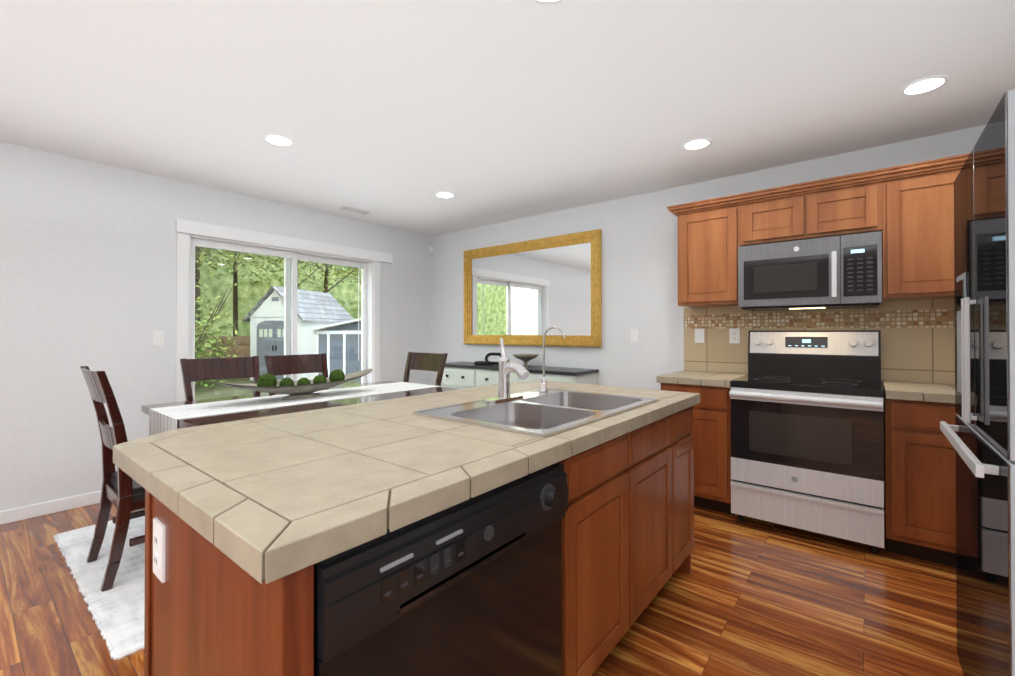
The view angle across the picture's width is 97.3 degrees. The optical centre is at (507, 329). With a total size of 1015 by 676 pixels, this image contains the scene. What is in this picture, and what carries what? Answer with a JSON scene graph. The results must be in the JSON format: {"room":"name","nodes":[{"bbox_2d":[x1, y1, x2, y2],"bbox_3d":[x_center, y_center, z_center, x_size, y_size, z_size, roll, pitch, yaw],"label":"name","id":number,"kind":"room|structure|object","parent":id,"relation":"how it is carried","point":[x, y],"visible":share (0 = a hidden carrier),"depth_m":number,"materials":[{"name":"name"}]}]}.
{"room":"kitchen","nodes":[
{"label":"kitchen","id":0,"kind":"room"},
{"bbox_2d":[0,141,431,510],"bbox_3d":[-3.322,0.021,2.886,0.160,2.450,7.620,0,0,39],"label":"wall","id":1,"kind":"structure","parent":0,"point":[88,263],"depth_m":3.21,"materials":[{"name":"paint"}]},
{"bbox_2d":[0,491,100,524],"bbox_3d":[-4.095,1.196,1.781,0.014,0.085,4.560,0,0,39],"label":"baseboard","id":2,"kind":"structure","parent":1,"relation":"attached to","point":[36,510],"depth_m":3.00,"materials":[{"name":"white paint"}]},
{"bbox_2d":[152,331,163,345],"bbox_3d":[-2.727,0.070,3.485,0.011,0.116,0.072,0,0,39],"label":"light switch","id":3,"kind":"object","parent":1,"relation":"attached to","point":[157,338],"visible":1,"depth_m":3.48,"materials":[{"name":"white plastic"}]},
{"bbox_2d":[176,219,392,401],"bbox_3d":[-2.058,0.188,4.426,0.192,2.135,2.085,0,0,39],"label":"door frame","id":4,"kind":"structure","parent":1,"relation":"attached to","point":[185,229],"depth_m":4.27,"materials":[{"name":"white paint"}]},
{"bbox_2d":[0,503,962,675],"bbox_3d":[-1.150,1.259,1.126,5.740,0.050,7.620,0,0,39],"label":"floor","id":5,"kind":"structure","parent":0,"point":[748,596],"depth_m":1.96,"materials":[{"name":"laminate"}]},
{"bbox_2d":[54,516,144,659],"bbox_3d":[-1.325,1.241,3.130,1.630,0.011,2.466,0,0,39],"label":"rug","id":6,"kind":"object","parent":5,"relation":"on","point":[117,610],"visible":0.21,"depth_m":2.15,"materials":[{"name":"white fabric"}]},
{"bbox_2d":[80,366,144,591],"bbox_3d":[-1.907,0.712,2.422,0.501,1.035,0.584,0,-1,40],"label":"chair","id":7,"kind":"object","parent":6,"relation":"on","point":[122,492],"visible":0.62,"depth_m":2.17,"materials":[{"name":"brown wood"}]},
{"bbox_2d":[180,356,259,400],"bbox_3d":[-1.877,0.717,3.078,0.584,1.035,0.501,0,0,39],"label":"chair","id":8,"kind":"object","parent":6,"relation":"on","point":[199,369],"visible":0.31,"depth_m":3.21,"materials":[{"name":"brown wood"}]},
{"bbox_2d":[264,353,327,377],"bbox_3d":[-1.532,0.720,3.506,0.584,1.035,0.501,0,0,39],"label":"chair","id":9,"kind":"object","parent":6,"relation":"on","point":[276,365],"visible":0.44,"depth_m":3.66,"materials":[{"name":"brown wood"}]},
{"bbox_2d":[141,381,458,428],"bbox_3d":[-1.288,0.851,3.116,0.990,0.767,1.800,0,0,39],"label":"dining table","id":10,"kind":"object","parent":6,"relation":"on","point":[204,420],"visible":0.1,"depth_m":2.77,"materials":[{"name":"brown wood"}]},
{"bbox_2d":[149,382,440,435],"bbox_3d":[-1.315,0.601,3.139,0.510,0.274,1.814,0,0,39],"label":"table runner","id":11,"kind":"object","parent":10,"relation":"on","point":[163,419],"visible":0.55,"depth_m":2.78,"materials":[{"name":"fabric"}]},
{"bbox_2d":[212,369,372,399],"bbox_3d":[-1.400,0.373,3.036,0.270,0.178,1.100,0,0,39],"label":"centerpiece bowl","id":12,"kind":"object","parent":11,"relation":"on","point":[301,388],"visible":1,"depth_m":2.97,"materials":[{"name":"ceramic"}]},
{"bbox_2d":[403,352,447,385],"bbox_3d":[-0.880,0.722,3.789,0.501,1.035,0.584,0,0,39],"label":"chair","id":13,"kind":"object","parent":6,"relation":"on","point":[435,362],"visible":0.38,"depth_m":3.99,"materials":[{"name":"brown wood"}]},
{"bbox_2d":[113,381,699,675],"bbox_3d":[-0.097,0.781,1.798,1.076,0.914,2.132,0,0,39],"label":"kitchen island","id":14,"kind":"object","parent":5,"relation":"on","point":[259,517],"visible":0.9,"depth_m":1.11,"materials":[{"name":"tile"}]},
{"bbox_2d":[153,517,165,582],"bbox_3d":[-0.827,0.521,1.057,0.078,0.130,0.010,0,0,39],"label":"outlet","id":15,"kind":"object","parent":14,"relation":"attached to","point":[159,529],"visible":1,"depth_m":1.04,"materials":[{"name":"white plastic"}]},
{"bbox_2d":[412,388,657,436],"bbox_3d":[0.164,0.413,1.876,0.608,0.196,0.928,0,0,39],"label":"sink basin","id":16,"kind":"object","parent":14,"relation":"in","point":[550,412],"visible":0.31,"depth_m":1.88,"materials":[{"name":"silver metal"}]},
{"bbox_2d":[484,338,529,402],"bbox_3d":[0.019,0.178,2.007,0.202,0.279,0.250,0,0,39],"label":"faucet","id":17,"kind":"object","parent":16,"relation":"on","point":[507,367],"visible":1,"depth_m":2.01,"materials":[{"name":"silver metal"}]},
{"bbox_2d":[540,326,565,391],"bbox_3d":[0.221,0.150,2.243,0.151,0.337,0.065,0,0,39],"label":"filter faucet","id":18,"kind":"object","parent":16,"relation":"on","point":[543,385],"visible":1,"depth_m":2.27,"materials":[{"name":"silver metal"}]},
{"bbox_2d":[314,461,567,675],"bbox_3d":[-0.283,0.803,1.159,0.632,0.862,0.721,0,0,39],"label":"dishwasher","id":19,"kind":"object","parent":5,"relation":"on","point":[471,587],"visible":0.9,"depth_m":0.94,"materials":[{"name":"black plastic"}]},
{"bbox_2d":[441,362,598,388],"bbox_3d":[0.019,0.817,4.584,1.800,0.880,0.446,0,0,39],"label":"sideboard","id":20,"kind":"object","parent":5,"relation":"on","point":[461,375],"visible":0.15,"depth_m":4.48,"materials":[{"name":"white paint"}]},
{"bbox_2d":[474,352,512,365],"bbox_3d":[-0.139,0.310,4.728,0.484,0.132,0.160,0,0,32],"label":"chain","id":21,"kind":"object","parent":20,"relation":"on","point":[486,362],"visible":0.69,"depth_m":4.73,"materials":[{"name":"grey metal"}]},
{"bbox_2d":[512,354,538,366],"bbox_3d":[0.183,0.313,4.489,0.270,0.125,0.270,0,0,39],"label":"decorative bowl","id":22,"kind":"object","parent":20,"relation":"on","point":[525,358],"visible":0.98,"depth_m":4.43,"materials":[{"name":"ceramic"}]},
{"bbox_2d":[661,383,735,515],"bbox_3d":[1.472,0.816,3.303,0.471,0.864,0.618,0,0,39],"label":"base cabinet","id":23,"kind":"object","parent":5,"relation":"on","point":[711,431],"depth_m":3.00,"materials":[{"name":"brown wood"}]},
{"bbox_2d":[656,370,954,403],"bbox_3d":[2.159,0.355,2.742,2.286,0.048,0.633,0,0,39],"label":"countertop","id":24,"kind":"structure","parent":23,"relation":"on","point":[925,392],"depth_m":2.68,"materials":[{"name":"tile"}]},
{"bbox_2d":[729,330,883,553],"bbox_3d":[1.917,0.625,2.869,0.760,1.241,0.716,0,0,39],"label":"range oven","id":25,"kind":"object","parent":5,"relation":"on","point":[807,431],"visible":1,"depth_m":2.68,"materials":[{"name":"silver metal"}]},
{"bbox_2d":[883,393,957,566],"bbox_3d":[2.476,0.811,2.493,0.573,0.864,0.618,0,0,39],"label":"base cabinet","id":26,"kind":"object","parent":5,"relation":"on","point":[919,487],"depth_m":2.36,"materials":[{"name":"brown wood"}]},
{"bbox_2d":[940,89,1014,675],"bbox_3d":[1.693,0.338,1.080,0.870,1.792,0.790,0,0,39],"label":"fridge","id":27,"kind":"object","parent":5,"relation":"on","point":[981,438],"visible":1,"depth_m":1.19,"materials":[{"name":"black metal"}]},
{"bbox_2d":[0,0,1014,235],"bbox_3d":[-1.150,-1.266,1.143,5.740,0.100,7.620,0,0,39],"label":"ceiling","id":28,"kind":"structure","parent":0,"point":[397,114],"depth_m":2.26,"materials":[{"name":"paint"}]},
{"bbox_2d":[263,134,294,146],"bbox_3d":[-1.452,-1.201,2.838,0.183,0.006,0.183,0,0,-6],"label":"recessed light","id":29,"kind":"object","parent":28,"relation":"in","point":[278,139],"depth_m":2.82,"materials":[{"name":"white paint"}]},
{"bbox_2d":[336,205,372,214],"bbox_3d":[-1.518,-1.188,4.445,0.150,0.010,0.320,0,0,39],"label":"ceiling vent","id":30,"kind":"object","parent":28,"relation":"in","point":[353,209],"visible":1,"depth_m":4.41,"materials":[{"name":"white metal"}]},
{"bbox_2d":[435,192,454,197],"bbox_3d":[-0.556,-1.194,3.965,0.183,0.006,0.183,0,0,-6],"label":"recessed light","id":31,"kind":"object","parent":28,"relation":"in","point":[441,194],"depth_m":3.95,"materials":[{"name":"white paint"}]},
{"bbox_2d":[532,0,562,4],"bbox_3d":[0.148,-1.210,1.573,0.183,0.006,0.183,0,0,-6],"label":"recessed light","id":32,"kind":"object","parent":28,"relation":"in","point":[537,1],"depth_m":1.65,"materials":[{"name":"white paint"}]},
{"bbox_2d":[682,138,711,149],"bbox_3d":[1.229,-1.201,2.897,0.183,0.006,0.183,0,0,-6],"label":"recessed light","id":33,"kind":"object","parent":28,"relation":"in","point":[693,144],"depth_m":2.89,"materials":[{"name":"white glass"}]},
{"bbox_2d":[900,75,949,95],"bbox_3d":[2.064,-1.206,2.211,0.183,0.006,0.183,0,0,-6],"label":"recessed light","id":34,"kind":"object","parent":28,"relation":"in","point":[924,85],"depth_m":2.20,"materials":[{"name":"white paint"}]},
{"bbox_2d":[431,125,985,389],"bbox_3d":[1.254,0.028,3.987,5.580,2.450,0.160,0,0,39],"label":"wall","id":35,"kind":"structure","parent":0,"point":[640,262],"depth_m":4.00,"materials":[{"name":"paint"}]},
{"bbox_2d":[464,229,601,346],"bbox_3d":[0.180,-0.382,4.721,1.770,1.100,0.046,0,0,39],"label":"gilt mirror","id":36,"kind":"object","parent":35,"relation":"attached to","point":[528,292],"visible":1,"depth_m":4.63,"materials":[{"name":"gold metal"}]},
{"bbox_2d":[631,329,637,341],"bbox_3d":[1.130,0.053,3.976,0.072,0.116,0.011,0,0,39],"label":"light switch","id":37,"kind":"object","parent":35,"relation":"attached to","point":[634,335],"visible":1,"depth_m":3.97,"materials":[{"name":"white plastic"}]},
{"bbox_2d":[675,193,742,306],"bbox_3d":[1.571,-0.562,3.406,0.436,0.758,0.348,0,0,39],"label":"upper cabinet","id":38,"kind":"object","parent":35,"relation":"attached to","point":[710,231],"depth_m":3.26,"materials":[{"name":"brown wood"}]},
{"bbox_2d":[743,180,818,245],"bbox_3d":[1.915,-0.768,3.130,0.449,0.350,0.348,0,0,39],"label":"upper cabinet","id":39,"kind":"object","parent":35,"relation":"attached to","point":[789,212],"depth_m":2.98,"materials":[{"name":"brown wood"}]},
{"bbox_2d":[738,231,881,310],"bbox_3d":[2.001,-0.353,2.980,0.756,0.431,0.448,0,0,39],"label":"microwave","id":40,"kind":"object","parent":39,"relation":"attached to","point":[839,272],"visible":1,"depth_m":2.80,"materials":[{"name":"silver metal"}]},
{"bbox_2d":[684,299,954,383],"bbox_3d":[2.355,0.073,2.988,2.288,0.518,0.010,0,0,39],"label":"tile backsplash","id":41,"kind":"structure","parent":35,"relation":"attached to","point":[917,340],"depth_m":2.95,"materials":[{"name":"tile"}]},
{"bbox_2d":[695,329,703,342],"bbox_3d":[1.556,0.051,3.619,0.072,0.116,0.011,0,0,39],"label":"outlet","id":42,"kind":"object","parent":41,"relation":"attached to","point":[699,333],"depth_m":3.62,"materials":[{"name":"white plastic"}]},
{"bbox_2d":[729,328,739,342],"bbox_3d":[1.759,0.049,3.457,0.072,0.116,0.010,0,0,39],"label":"outlet","id":43,"kind":"object","parent":41,"relation":"attached to","point":[734,335],"depth_m":3.46,"materials":[{"name":"white plastic"}]},
{"bbox_2d":[819,168,886,237],"bbox_3d":[2.162,-0.769,2.930,0.448,0.350,0.348,0,0,39],"label":"upper cabinet","id":44,"kind":"object","parent":35,"relation":"attached to","point":[856,203],"depth_m":2.74,"materials":[{"name":"brown wood"}]},
{"bbox_2d":[882,153,969,300],"bbox_3d":[2.534,-0.567,2.629,0.508,0.758,0.348,0,0,39],"label":"upper cabinet","id":45,"kind":"object","parent":35,"relation":"attached to","point":[907,210],"depth_m":2.55,"materials":[{"name":"brown wood"}]},
{"label":"outside","id":46,"kind":"structure","parent":0,"visible":0},
{"bbox_2d":[195,355,360,399],"bbox_3d":[-18.874,1.704,27.952,55.539,0.300,100.000,0,0,39],"label":"ground","id":47,"kind":"structure","parent":46,"point":[220,389],"depth_m":10.70,"materials":[{"name":"green plant"}]},
{"bbox_2d":[195,301,227,386],"bbox_3d":[-7.831,0.259,10.430,2.232,2.377,2.211,0,0,39],"label":"bush","id":48,"kind":"object","parent":47,"relation":"on","point":[208,324],"depth_m":10.70,"materials":[{"name":"green plant"}]},
{"bbox_2d":[195,277,242,358],"bbox_3d":[-8.716,-0.013,11.945,3.016,2.944,2.988,0,0,39],"label":"bush","id":49,"kind":"object","parent":47,"relation":"on","point":[213,325],"depth_m":12.33,"materials":[{"name":"green plant"}]},
{"bbox_2d":[195,336,249,357],"bbox_3d":[-7.436,0.842,14.964,0.060,1.250,30.140,0,0,39],"label":"fence","id":50,"kind":"object","parent":47,"relation":"on","point":[239,349],"depth_m":13.72,"materials":[{"name":"brown wood"}]},
{"bbox_2d":[195,246,275,341],"bbox_3d":[-11.413,-4.893,15.727,9.614,12.730,10.012,0,0,39],"label":"tree","id":51,"kind":"object","parent":47,"relation":"on","point":[197,292],"depth_m":15.85,"materials":[{"name":"green plant"}]},
{"bbox_2d":[195,247,283,285],"bbox_3d":[-10.421,-3.132,12.563,7.879,9.167,8.375,0,0,39],"label":"tree","id":52,"kind":"object","parent":47,"relation":"on","point":[218,261],"depth_m":13.14,"materials":[{"name":"green plant"}]},
{"bbox_2d":[200,249,283,353],"bbox_3d":[-12.495,-5.902,19.617,11.824,14.799,11.653,0,0,39],"label":"tree","id":53,"kind":"object","parent":47,"relation":"on","point":[235,297],"depth_m":19.93,"materials":[{"name":"green plant"}]},
{"bbox_2d":[200,247,360,349],"bbox_3d":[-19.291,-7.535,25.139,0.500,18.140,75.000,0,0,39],"label":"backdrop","id":54,"kind":"object","parent":47,"relation":"on","point":[246,300],"depth_m":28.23,"materials":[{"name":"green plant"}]},
{"bbox_2d":[215,250,359,290],"bbox_3d":[-7.878,-3.519,17.218,8.124,10.004,9.392,0,0,39],"label":"tree","id":55,"kind":"object","parent":47,"relation":"on","point":[299,267],"depth_m":16.65,"materials":[{"name":"green plant"}]},
{"bbox_2d":[218,251,360,292],"bbox_3d":[-7.348,-4.980,20.639,11.265,12.971,10.381,0,0,39],"label":"tree","id":56,"kind":"object","parent":47,"relation":"on","point":[326,282],"depth_m":20.05,"materials":[{"name":"green plant"}]},
{"bbox_2d":[242,286,353,380],"bbox_3d":[-6.216,0.123,13.579,2.030,2.669,2.480,0,0,15],"label":"shed","id":57,"kind":"object","parent":47,"relation":"on","point":[307,332],"depth_m":12.59,"materials":[{"name":"white plastic"}]},
{"bbox_2d":[313,318,360,380],"bbox_3d":[-3.667,0.558,13.661,3.700,1.800,2.600,0,0,11],"label":"shed","id":58,"kind":"object","parent":47,"relation":"on","point":[339,355],"depth_m":12.73,"materials":[{"name":"grey"}]},
{"bbox_2d":[322,263,360,290],"bbox_3d":[-8.462,-4.740,25.003,10.935,12.549,10.615,0,0,39],"label":"tree","id":59,"kind":"object","parent":47,"relation":"on","point":[351,273],"depth_m":24.28,"materials":[{"name":"green plant"}]},
{"bbox_2d":[337,299,360,316],"bbox_3d":[-5.592,0.202,15.701,3.037,2.567,3.039,0,0,39],"label":"bush","id":60,"kind":"object","parent":47,"relation":"on","point":[343,302],"depth_m":15.78,"materials":[{"name":"green plant"}]},
{"bbox_2d":[347,267,360,288],"bbox_3d":[-4.532,-3.287,19.165,9.352,9.565,7.476,0,0,39],"label":"tree","id":61,"kind":"object","parent":47,"relation":"on","point":[354,276],"depth_m":19.29,"materials":[{"name":"green plant"}]}
]}

